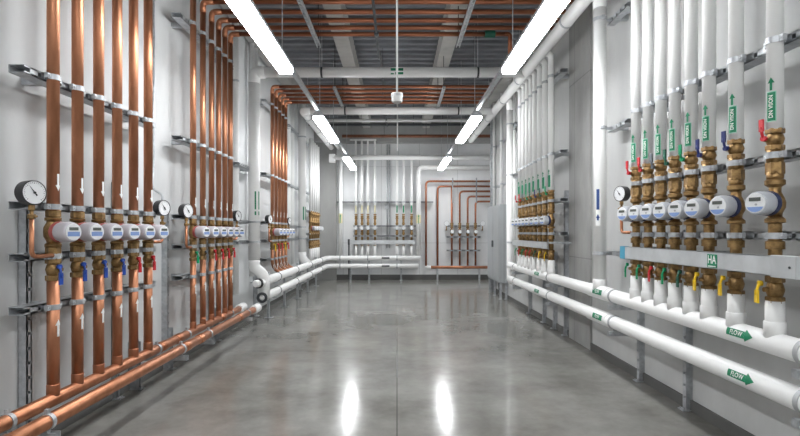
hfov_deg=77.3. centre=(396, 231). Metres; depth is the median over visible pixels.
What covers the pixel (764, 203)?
meter
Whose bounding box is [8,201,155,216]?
rail
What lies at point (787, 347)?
header
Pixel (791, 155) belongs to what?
rail
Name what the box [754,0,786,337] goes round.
insulated riser
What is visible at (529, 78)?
insulated riser
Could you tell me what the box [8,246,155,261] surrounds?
rail
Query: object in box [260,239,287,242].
rail
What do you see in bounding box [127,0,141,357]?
copper riser
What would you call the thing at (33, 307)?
rail
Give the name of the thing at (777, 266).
cable tray
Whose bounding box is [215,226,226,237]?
meter
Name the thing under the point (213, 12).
copper riser
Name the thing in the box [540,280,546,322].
post
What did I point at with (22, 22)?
wall
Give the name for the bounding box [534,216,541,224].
meter
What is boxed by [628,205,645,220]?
meter
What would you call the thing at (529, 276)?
post
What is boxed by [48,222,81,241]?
meter
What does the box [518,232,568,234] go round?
rail
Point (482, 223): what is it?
pressure gauge
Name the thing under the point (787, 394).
pipe
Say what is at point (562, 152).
rail
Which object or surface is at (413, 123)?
pipe
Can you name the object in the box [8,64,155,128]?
rail
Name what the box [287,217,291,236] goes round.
pressure gauge
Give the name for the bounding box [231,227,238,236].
meter
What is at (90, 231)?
meter
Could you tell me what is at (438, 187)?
copper riser
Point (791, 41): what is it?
rail
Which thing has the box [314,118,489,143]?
beam
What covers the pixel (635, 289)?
insulated riser
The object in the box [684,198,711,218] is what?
meter
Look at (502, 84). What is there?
beam
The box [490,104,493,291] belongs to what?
post
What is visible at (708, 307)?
insulated riser
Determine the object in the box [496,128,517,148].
rail
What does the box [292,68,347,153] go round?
lighting trunking
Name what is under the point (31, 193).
pressure gauge
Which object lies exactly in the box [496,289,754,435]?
baseboard
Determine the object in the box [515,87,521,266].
insulated riser
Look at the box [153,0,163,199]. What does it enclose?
conduit
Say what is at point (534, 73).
insulated riser
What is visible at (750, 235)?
rail
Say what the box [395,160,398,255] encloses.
insulated riser
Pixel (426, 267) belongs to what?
header
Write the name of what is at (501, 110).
insulated riser
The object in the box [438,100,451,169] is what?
linear light
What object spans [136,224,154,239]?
meter
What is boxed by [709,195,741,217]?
meter
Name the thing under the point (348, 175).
wall
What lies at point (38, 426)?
header
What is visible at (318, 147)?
insulated riser
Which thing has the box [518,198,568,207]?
rail
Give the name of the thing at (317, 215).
insulated riser
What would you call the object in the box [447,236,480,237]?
rail
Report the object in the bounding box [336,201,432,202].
rail
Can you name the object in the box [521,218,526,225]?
meter
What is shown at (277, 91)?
copper riser
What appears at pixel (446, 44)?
beam
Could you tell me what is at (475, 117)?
linear light
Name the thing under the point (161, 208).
pressure gauge
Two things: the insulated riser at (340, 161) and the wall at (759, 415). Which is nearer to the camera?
the wall at (759, 415)
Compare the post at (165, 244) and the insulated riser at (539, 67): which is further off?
the insulated riser at (539, 67)
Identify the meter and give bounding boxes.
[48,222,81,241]
[78,222,103,241]
[100,223,122,240]
[119,224,139,239]
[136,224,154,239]
[152,224,168,239]
[192,226,209,237]
[207,226,218,237]
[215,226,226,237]
[225,227,233,236]
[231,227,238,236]
[237,227,243,236]
[272,228,282,235]
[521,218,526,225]
[525,217,532,225]
[529,217,537,225]
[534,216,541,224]
[539,216,550,224]
[617,206,633,221]
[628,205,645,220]
[640,203,659,220]
[653,202,673,219]
[668,200,690,219]
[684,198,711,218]
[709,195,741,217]
[745,191,781,215]
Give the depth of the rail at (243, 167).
7.72 m
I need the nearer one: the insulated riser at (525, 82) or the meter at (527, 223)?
the meter at (527, 223)
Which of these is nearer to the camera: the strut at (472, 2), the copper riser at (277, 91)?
the strut at (472, 2)
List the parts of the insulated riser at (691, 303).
lever handle, lever handle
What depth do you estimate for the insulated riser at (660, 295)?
4.14 m
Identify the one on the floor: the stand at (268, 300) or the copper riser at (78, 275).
the stand at (268, 300)
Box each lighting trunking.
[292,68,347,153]
[447,68,502,153]
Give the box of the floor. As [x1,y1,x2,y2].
[61,280,730,435]
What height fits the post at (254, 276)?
1.750 m
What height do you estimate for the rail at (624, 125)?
0.052 m
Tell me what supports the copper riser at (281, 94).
attached to the rail at (264, 102)
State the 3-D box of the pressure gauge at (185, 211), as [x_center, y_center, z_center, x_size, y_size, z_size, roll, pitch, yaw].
[-2.297,-0.062,5.514,0.095,0.492,0.268,0,0,13]
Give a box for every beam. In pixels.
[219,4,312,117]
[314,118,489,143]
[322,4,370,127]
[422,4,467,127]
[469,4,569,127]
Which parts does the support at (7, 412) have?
arm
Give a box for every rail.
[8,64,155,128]
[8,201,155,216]
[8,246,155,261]
[8,281,155,315]
[171,12,233,69]
[171,135,233,162]
[171,214,233,221]
[171,241,233,248]
[171,265,233,280]
[233,162,248,170]
[233,220,247,223]
[233,240,247,243]
[260,99,287,118]
[260,172,287,182]
[260,221,287,224]
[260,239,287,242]
[260,255,287,260]
[287,124,308,146]
[287,184,308,194]
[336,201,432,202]
[353,225,415,226]
[353,235,415,236]
[447,225,480,226]
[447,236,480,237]
[447,249,479,250]
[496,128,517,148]
[518,68,568,107]
[518,149,568,170]
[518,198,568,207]
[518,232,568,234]
[607,1,630,25]
[607,118,630,132]
[607,250,619,256]
[630,29,799,117]
[630,148,799,187]
[630,231,799,240]
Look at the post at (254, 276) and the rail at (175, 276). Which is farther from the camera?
the post at (254, 276)
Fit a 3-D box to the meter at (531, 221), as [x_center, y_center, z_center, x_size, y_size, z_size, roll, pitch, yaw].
[2.102,-0.165,7.654,0.118,0.136,0.136,0,0,-20]
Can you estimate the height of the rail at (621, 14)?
0.052 m
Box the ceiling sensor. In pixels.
[391,0,402,103]
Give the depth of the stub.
7.84 m
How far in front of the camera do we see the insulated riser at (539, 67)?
7.65 m
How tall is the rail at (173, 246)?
0.052 m
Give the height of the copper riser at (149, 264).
4.460 m
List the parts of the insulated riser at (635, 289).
lever handle, lever handle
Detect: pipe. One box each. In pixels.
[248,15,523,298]
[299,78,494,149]
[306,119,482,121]
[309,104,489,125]
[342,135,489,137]
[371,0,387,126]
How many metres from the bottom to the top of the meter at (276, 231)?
0.138 m
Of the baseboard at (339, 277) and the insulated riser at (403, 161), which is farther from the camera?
the baseboard at (339, 277)
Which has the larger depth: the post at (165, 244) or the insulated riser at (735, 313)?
the post at (165, 244)
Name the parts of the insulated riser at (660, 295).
lever handle, lever handle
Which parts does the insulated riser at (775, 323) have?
lever handle, lever handle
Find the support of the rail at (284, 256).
attached to the wall at (22, 22)
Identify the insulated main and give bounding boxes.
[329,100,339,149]
[329,118,489,162]
[416,165,489,255]
[468,0,591,142]
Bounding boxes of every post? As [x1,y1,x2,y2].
[18,210,31,427]
[111,182,124,399]
[161,214,171,369]
[208,202,215,341]
[253,275,259,315]
[350,254,351,279]
[368,255,370,279]
[400,254,401,279]
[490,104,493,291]
[527,275,531,313]
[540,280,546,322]
[550,251,557,328]
[561,190,568,335]
[633,194,644,381]
[678,181,692,410]
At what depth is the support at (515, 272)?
9.23 m
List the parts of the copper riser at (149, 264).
lever handle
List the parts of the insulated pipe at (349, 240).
leg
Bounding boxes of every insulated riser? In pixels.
[232,23,238,294]
[249,43,253,275]
[254,48,257,66]
[285,88,290,264]
[291,96,294,264]
[298,96,310,263]
[309,138,312,260]
[312,141,314,259]
[314,143,316,258]
[316,145,318,258]
[318,147,320,257]
[339,160,342,255]
[354,160,357,255]
[360,160,363,255]
[366,160,369,255]
[373,160,376,255]
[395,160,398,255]
[402,160,404,255]
[410,160,412,255]
[492,102,495,205]
[500,93,502,203]
[506,98,512,276]
[513,78,515,290]
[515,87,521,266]
[518,83,525,266]
[521,79,528,267]
[525,75,532,268]
[528,70,537,270]
[533,64,542,271]
[538,58,547,272]
[544,51,554,274]
[591,0,611,289]
[624,0,641,298]
[635,0,654,301]
[648,0,667,305]
[661,0,682,309]
[676,0,699,313]
[693,0,718,318]
[718,0,746,326]
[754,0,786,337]
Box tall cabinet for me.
[488,204,507,299]
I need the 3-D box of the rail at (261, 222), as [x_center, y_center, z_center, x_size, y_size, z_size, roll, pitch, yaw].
[-2.412,-0.168,9.780,0.297,0.052,1.720,0,0,0]
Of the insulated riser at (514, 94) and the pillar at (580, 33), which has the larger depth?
the insulated riser at (514, 94)
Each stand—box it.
[250,272,277,317]
[282,267,292,306]
[294,263,304,298]
[305,267,313,291]
[314,257,321,285]
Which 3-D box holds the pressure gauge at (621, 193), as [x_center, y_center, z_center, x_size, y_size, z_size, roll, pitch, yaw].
[2.217,-0.216,4.848,0.104,0.470,0.270,0,0,-9]
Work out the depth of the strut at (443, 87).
9.46 m
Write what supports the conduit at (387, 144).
attached to the wall at (348, 175)
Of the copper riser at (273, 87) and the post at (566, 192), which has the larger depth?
the copper riser at (273, 87)
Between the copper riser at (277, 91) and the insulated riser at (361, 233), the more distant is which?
the insulated riser at (361, 233)
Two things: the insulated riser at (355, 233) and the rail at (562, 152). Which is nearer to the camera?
the rail at (562, 152)
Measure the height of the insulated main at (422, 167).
2.820 m
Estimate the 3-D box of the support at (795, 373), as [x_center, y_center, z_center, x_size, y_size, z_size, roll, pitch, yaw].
[2.305,0.882,2.680,0.350,0.332,0.044,0,0,0]
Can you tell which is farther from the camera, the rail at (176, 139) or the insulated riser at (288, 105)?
the insulated riser at (288, 105)
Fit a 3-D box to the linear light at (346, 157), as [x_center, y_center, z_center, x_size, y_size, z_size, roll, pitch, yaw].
[-1.300,-2.673,13.860,0.184,1.654,2.200,0,0,0]
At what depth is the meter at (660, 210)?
3.88 m
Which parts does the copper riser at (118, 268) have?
lever handle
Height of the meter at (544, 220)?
0.136 m
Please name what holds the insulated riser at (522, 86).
attached to the header at (787, 347)
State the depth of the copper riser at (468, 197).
15.47 m
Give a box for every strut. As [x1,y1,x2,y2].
[297,0,320,47]
[333,66,343,107]
[436,56,445,108]
[456,0,475,47]
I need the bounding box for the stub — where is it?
[253,278,265,287]
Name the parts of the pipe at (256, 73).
hanger rod, hanger rod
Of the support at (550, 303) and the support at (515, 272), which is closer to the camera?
the support at (550, 303)
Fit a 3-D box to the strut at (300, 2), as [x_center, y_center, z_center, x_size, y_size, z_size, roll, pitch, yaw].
[-1.115,-3.065,5.675,0.052,0.870,2.950,0,0,0]
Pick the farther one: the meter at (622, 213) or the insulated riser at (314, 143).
the insulated riser at (314, 143)
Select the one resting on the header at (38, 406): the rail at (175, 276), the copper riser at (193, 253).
the copper riser at (193, 253)
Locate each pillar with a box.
[316,143,336,279]
[569,2,591,349]
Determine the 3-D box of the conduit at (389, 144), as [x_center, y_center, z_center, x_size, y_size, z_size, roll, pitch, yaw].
[-0.229,-1.125,15.710,0.030,3.250,0.032,0,0,0]
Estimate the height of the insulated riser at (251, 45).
4.230 m
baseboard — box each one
[50,277,314,430]
[337,275,488,279]
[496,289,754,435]
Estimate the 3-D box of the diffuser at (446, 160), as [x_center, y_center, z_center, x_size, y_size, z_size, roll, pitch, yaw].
[1.310,-1.876,13.860,0.171,0.060,2.176,0,0,0]
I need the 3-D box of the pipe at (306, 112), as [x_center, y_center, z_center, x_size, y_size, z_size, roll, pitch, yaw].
[-0.008,-2.992,12.857,4.156,1.016,4.686,0,0,0]
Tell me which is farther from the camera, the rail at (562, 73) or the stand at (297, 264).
the stand at (297, 264)
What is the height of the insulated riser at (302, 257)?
4.333 m
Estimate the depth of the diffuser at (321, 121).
9.00 m
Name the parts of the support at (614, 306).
arm, arm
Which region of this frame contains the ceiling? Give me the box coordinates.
[255,4,539,117]
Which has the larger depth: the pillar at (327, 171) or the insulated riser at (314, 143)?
the pillar at (327, 171)
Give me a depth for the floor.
5.05 m
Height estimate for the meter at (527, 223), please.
0.136 m
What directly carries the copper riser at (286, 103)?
attached to the header at (277, 276)
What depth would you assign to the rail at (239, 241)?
7.81 m
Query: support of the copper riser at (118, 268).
attached to the wall at (22, 22)
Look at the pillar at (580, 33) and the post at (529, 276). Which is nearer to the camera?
the pillar at (580, 33)
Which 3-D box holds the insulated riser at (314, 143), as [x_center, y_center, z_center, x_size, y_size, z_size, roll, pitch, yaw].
[-2.295,-0.860,13.937,0.123,3.240,0.112,0,0,37]
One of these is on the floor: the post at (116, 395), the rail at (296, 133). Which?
the post at (116, 395)
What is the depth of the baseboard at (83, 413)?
4.99 m
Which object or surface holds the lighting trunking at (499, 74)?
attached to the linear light
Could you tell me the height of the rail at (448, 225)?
0.052 m
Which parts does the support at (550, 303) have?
arm, arm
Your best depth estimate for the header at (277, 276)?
14.53 m
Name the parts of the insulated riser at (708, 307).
lever handle, lever handle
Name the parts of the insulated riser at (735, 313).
lever handle, lever handle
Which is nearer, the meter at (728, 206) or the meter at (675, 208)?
the meter at (728, 206)
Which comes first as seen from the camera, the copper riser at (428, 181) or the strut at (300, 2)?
the strut at (300, 2)
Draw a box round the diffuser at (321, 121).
[313,116,338,142]
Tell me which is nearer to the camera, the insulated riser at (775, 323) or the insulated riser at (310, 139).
the insulated riser at (775, 323)
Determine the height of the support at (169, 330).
0.455 m
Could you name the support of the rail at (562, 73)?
attached to the wall at (759, 415)
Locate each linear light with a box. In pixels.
[225,0,293,73]
[312,61,338,142]
[342,154,356,169]
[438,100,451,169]
[455,111,481,142]
[501,0,569,73]
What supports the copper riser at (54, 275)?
attached to the wall at (22, 22)
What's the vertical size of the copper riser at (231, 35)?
3.865 m
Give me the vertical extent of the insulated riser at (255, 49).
4.230 m
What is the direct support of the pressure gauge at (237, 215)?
attached to the rail at (173, 216)
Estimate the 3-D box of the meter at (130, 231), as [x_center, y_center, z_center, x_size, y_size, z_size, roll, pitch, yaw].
[-2.187,0.000,4.069,0.150,0.138,0.138,0,0,20]
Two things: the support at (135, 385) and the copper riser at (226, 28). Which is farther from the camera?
the copper riser at (226, 28)
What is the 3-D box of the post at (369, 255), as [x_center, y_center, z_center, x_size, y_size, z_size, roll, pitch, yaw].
[-0.870,1.100,15.633,0.080,0.800,0.275,0,0,0]
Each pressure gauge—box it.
[14,180,54,258]
[153,200,169,242]
[178,204,192,248]
[233,211,241,239]
[265,215,272,241]
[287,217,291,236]
[480,221,485,230]
[614,186,631,233]
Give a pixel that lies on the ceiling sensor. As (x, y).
(396, 97)
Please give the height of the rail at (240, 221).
0.052 m
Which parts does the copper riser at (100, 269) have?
lever handle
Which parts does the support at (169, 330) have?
arm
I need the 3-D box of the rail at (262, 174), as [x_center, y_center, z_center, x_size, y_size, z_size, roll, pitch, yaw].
[-2.412,-1.040,9.780,0.297,0.052,1.720,0,0,0]
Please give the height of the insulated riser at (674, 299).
4.095 m
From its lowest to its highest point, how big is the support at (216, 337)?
0.455 m
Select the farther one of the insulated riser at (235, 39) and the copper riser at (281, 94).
the copper riser at (281, 94)
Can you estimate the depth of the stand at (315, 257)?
13.88 m
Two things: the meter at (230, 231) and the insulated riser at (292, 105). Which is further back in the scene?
the insulated riser at (292, 105)
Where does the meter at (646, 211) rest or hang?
attached to the insulated riser at (660, 295)
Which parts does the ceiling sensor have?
rod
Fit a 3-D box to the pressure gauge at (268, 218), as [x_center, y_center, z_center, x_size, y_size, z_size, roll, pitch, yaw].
[-2.297,-0.062,9.045,0.090,0.492,0.268,0,0,12]
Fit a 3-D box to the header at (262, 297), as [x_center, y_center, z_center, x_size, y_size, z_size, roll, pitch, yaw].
[-0.787,1.047,11.707,2.895,0.170,7.503,0,0,0]
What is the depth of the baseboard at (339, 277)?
15.73 m
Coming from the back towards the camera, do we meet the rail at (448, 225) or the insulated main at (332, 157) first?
the rail at (448, 225)
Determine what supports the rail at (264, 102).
attached to the wall at (22, 22)
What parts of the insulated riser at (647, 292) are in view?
lever handle, lever handle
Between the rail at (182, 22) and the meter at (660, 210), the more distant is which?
the rail at (182, 22)
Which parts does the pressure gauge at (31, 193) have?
brass stem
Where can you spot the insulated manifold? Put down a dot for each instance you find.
(355, 140)
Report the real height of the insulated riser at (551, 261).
3.207 m
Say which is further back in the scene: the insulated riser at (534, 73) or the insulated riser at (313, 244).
the insulated riser at (313, 244)
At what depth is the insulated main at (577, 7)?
7.11 m
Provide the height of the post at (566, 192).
2.100 m
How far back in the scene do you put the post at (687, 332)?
4.20 m
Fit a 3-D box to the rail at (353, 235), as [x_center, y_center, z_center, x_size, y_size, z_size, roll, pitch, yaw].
[-0.326,0.124,15.604,2.077,0.052,0.293,0,0,0]
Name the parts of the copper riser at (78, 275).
lever handle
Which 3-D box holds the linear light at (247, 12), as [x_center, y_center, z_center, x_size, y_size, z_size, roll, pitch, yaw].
[-1.300,-2.673,4.760,0.184,1.654,2.200,0,0,0]
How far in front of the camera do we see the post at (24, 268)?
3.38 m
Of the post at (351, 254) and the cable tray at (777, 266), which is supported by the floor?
the post at (351, 254)
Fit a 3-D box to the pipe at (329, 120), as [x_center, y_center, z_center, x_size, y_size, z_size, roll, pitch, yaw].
[-0.050,-3.180,13.000,4.900,0.640,0.080,0,0,0]
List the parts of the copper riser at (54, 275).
lever handle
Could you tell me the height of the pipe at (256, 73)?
4.582 m
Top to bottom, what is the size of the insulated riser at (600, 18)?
3.280 m
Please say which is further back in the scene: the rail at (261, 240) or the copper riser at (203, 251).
the rail at (261, 240)
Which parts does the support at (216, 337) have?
arm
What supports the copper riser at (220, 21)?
attached to the wall at (22, 22)
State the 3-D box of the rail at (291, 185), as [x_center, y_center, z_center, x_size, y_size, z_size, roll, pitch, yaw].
[-2.463,-1.040,13.110,0.194,0.052,4.220,0,0,0]
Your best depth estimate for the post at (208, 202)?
6.78 m
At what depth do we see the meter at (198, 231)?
5.55 m
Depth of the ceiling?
9.78 m
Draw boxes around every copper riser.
[43,0,63,395]
[69,0,86,383]
[91,0,107,373]
[110,0,125,364]
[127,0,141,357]
[142,0,155,350]
[188,0,198,328]
[199,0,573,323]
[208,9,567,319]
[215,17,559,315]
[222,25,554,312]
[227,31,505,310]
[270,85,494,271]
[274,89,491,270]
[278,93,483,269]
[281,97,486,268]
[284,101,478,267]
[425,180,489,265]
[437,185,489,265]
[450,187,453,265]
[458,190,489,265]
[466,196,489,265]
[474,201,489,265]
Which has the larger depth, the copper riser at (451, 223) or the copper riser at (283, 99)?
the copper riser at (451, 223)
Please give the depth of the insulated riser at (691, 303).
3.71 m
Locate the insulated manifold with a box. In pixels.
[350,139,375,154]
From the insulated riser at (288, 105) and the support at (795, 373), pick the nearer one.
the support at (795, 373)
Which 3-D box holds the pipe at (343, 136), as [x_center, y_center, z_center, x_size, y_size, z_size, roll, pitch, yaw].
[0.850,-3.127,14.600,4.900,0.745,0.090,0,0,0]
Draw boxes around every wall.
[0,0,314,430]
[337,144,489,274]
[496,0,799,435]
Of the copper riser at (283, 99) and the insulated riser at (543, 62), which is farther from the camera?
the copper riser at (283, 99)
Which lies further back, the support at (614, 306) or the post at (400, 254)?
the post at (400, 254)
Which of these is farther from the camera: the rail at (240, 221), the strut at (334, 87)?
the strut at (334, 87)
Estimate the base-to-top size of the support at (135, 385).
0.455 m
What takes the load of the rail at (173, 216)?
attached to the wall at (22, 22)
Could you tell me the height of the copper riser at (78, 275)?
4.460 m
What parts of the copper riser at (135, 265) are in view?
lever handle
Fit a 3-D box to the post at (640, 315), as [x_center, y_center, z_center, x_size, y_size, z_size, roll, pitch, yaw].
[2.435,0.510,5.030,0.090,1.980,0.080,0,0,0]
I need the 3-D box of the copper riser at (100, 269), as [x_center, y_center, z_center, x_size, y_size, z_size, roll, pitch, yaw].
[-2.289,-1.130,3.844,0.146,4.460,0.114,0,0,44]
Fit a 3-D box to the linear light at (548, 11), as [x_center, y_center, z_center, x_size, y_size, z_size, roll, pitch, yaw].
[1.310,-2.673,4.760,0.184,1.654,2.200,0,0,0]
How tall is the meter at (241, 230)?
0.138 m
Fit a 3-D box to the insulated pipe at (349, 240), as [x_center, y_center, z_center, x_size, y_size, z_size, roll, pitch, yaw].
[-0.479,0.860,15.570,2.075,1.280,0.340,0,0,0]
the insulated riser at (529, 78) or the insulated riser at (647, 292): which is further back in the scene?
the insulated riser at (529, 78)
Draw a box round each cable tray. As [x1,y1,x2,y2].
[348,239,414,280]
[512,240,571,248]
[620,246,799,279]
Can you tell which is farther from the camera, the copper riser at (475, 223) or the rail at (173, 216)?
the copper riser at (475, 223)
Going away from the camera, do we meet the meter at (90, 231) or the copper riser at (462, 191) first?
the meter at (90, 231)
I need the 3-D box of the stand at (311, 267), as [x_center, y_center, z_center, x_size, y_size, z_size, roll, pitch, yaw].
[-2.325,1.100,12.600,0.470,0.800,0.120,0,0,0]
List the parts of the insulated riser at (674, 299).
lever handle, lever handle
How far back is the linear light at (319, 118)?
9.00 m
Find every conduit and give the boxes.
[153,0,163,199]
[387,144,387,247]
[389,144,389,247]
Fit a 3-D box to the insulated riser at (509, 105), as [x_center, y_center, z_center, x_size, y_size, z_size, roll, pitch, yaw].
[2.164,-0.830,9.734,0.208,3.613,0.168,0,0,0]
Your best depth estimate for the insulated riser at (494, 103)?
12.32 m
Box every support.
[0,408,60,435]
[128,341,188,389]
[167,327,214,369]
[213,308,252,340]
[512,271,523,288]
[545,283,563,305]
[607,303,633,335]
[791,369,799,428]
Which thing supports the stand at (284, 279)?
on the floor
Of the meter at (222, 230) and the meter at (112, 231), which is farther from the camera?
the meter at (222, 230)
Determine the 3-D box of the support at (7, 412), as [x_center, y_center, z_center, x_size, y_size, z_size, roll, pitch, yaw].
[-2.280,1.272,2.950,0.560,0.455,0.080,0,0,0]
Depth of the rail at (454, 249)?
15.50 m
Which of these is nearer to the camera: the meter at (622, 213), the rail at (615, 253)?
the meter at (622, 213)
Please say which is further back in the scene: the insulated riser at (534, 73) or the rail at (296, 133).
the rail at (296, 133)
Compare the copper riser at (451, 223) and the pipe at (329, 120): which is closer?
the pipe at (329, 120)
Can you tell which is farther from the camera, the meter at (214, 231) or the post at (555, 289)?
the post at (555, 289)
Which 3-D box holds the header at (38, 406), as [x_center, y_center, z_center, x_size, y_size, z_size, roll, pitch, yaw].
[-2.300,1.120,4.350,0.130,0.130,6.300,0,0,0]
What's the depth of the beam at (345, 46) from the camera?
8.91 m
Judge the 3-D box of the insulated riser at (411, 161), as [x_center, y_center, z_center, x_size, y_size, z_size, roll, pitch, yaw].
[0.447,-0.750,15.496,0.095,3.060,0.104,0,0,37]
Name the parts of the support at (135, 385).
arm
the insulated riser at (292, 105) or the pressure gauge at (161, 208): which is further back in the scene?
the insulated riser at (292, 105)
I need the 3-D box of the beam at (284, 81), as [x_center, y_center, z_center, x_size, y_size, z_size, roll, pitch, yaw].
[-2.390,-3.385,6.375,0.220,0.370,18.750,0,0,0]
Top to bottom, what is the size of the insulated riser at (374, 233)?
3.060 m
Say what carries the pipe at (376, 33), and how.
hanging from the ceiling
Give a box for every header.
[0,303,247,433]
[2,303,261,435]
[257,264,418,302]
[269,255,420,283]
[425,266,487,279]
[506,262,799,364]
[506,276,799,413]
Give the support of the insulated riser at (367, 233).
attached to the rail at (336, 201)
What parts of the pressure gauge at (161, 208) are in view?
brass stem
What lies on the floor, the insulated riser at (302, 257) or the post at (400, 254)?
the post at (400, 254)
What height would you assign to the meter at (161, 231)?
0.138 m
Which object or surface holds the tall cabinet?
on the floor
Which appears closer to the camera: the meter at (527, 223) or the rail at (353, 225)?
the meter at (527, 223)
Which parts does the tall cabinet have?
door, leg, door, leg, leg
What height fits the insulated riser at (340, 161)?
3.010 m
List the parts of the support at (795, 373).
arm, arm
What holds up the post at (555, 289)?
on the floor
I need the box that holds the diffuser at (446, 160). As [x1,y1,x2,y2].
[438,157,451,169]

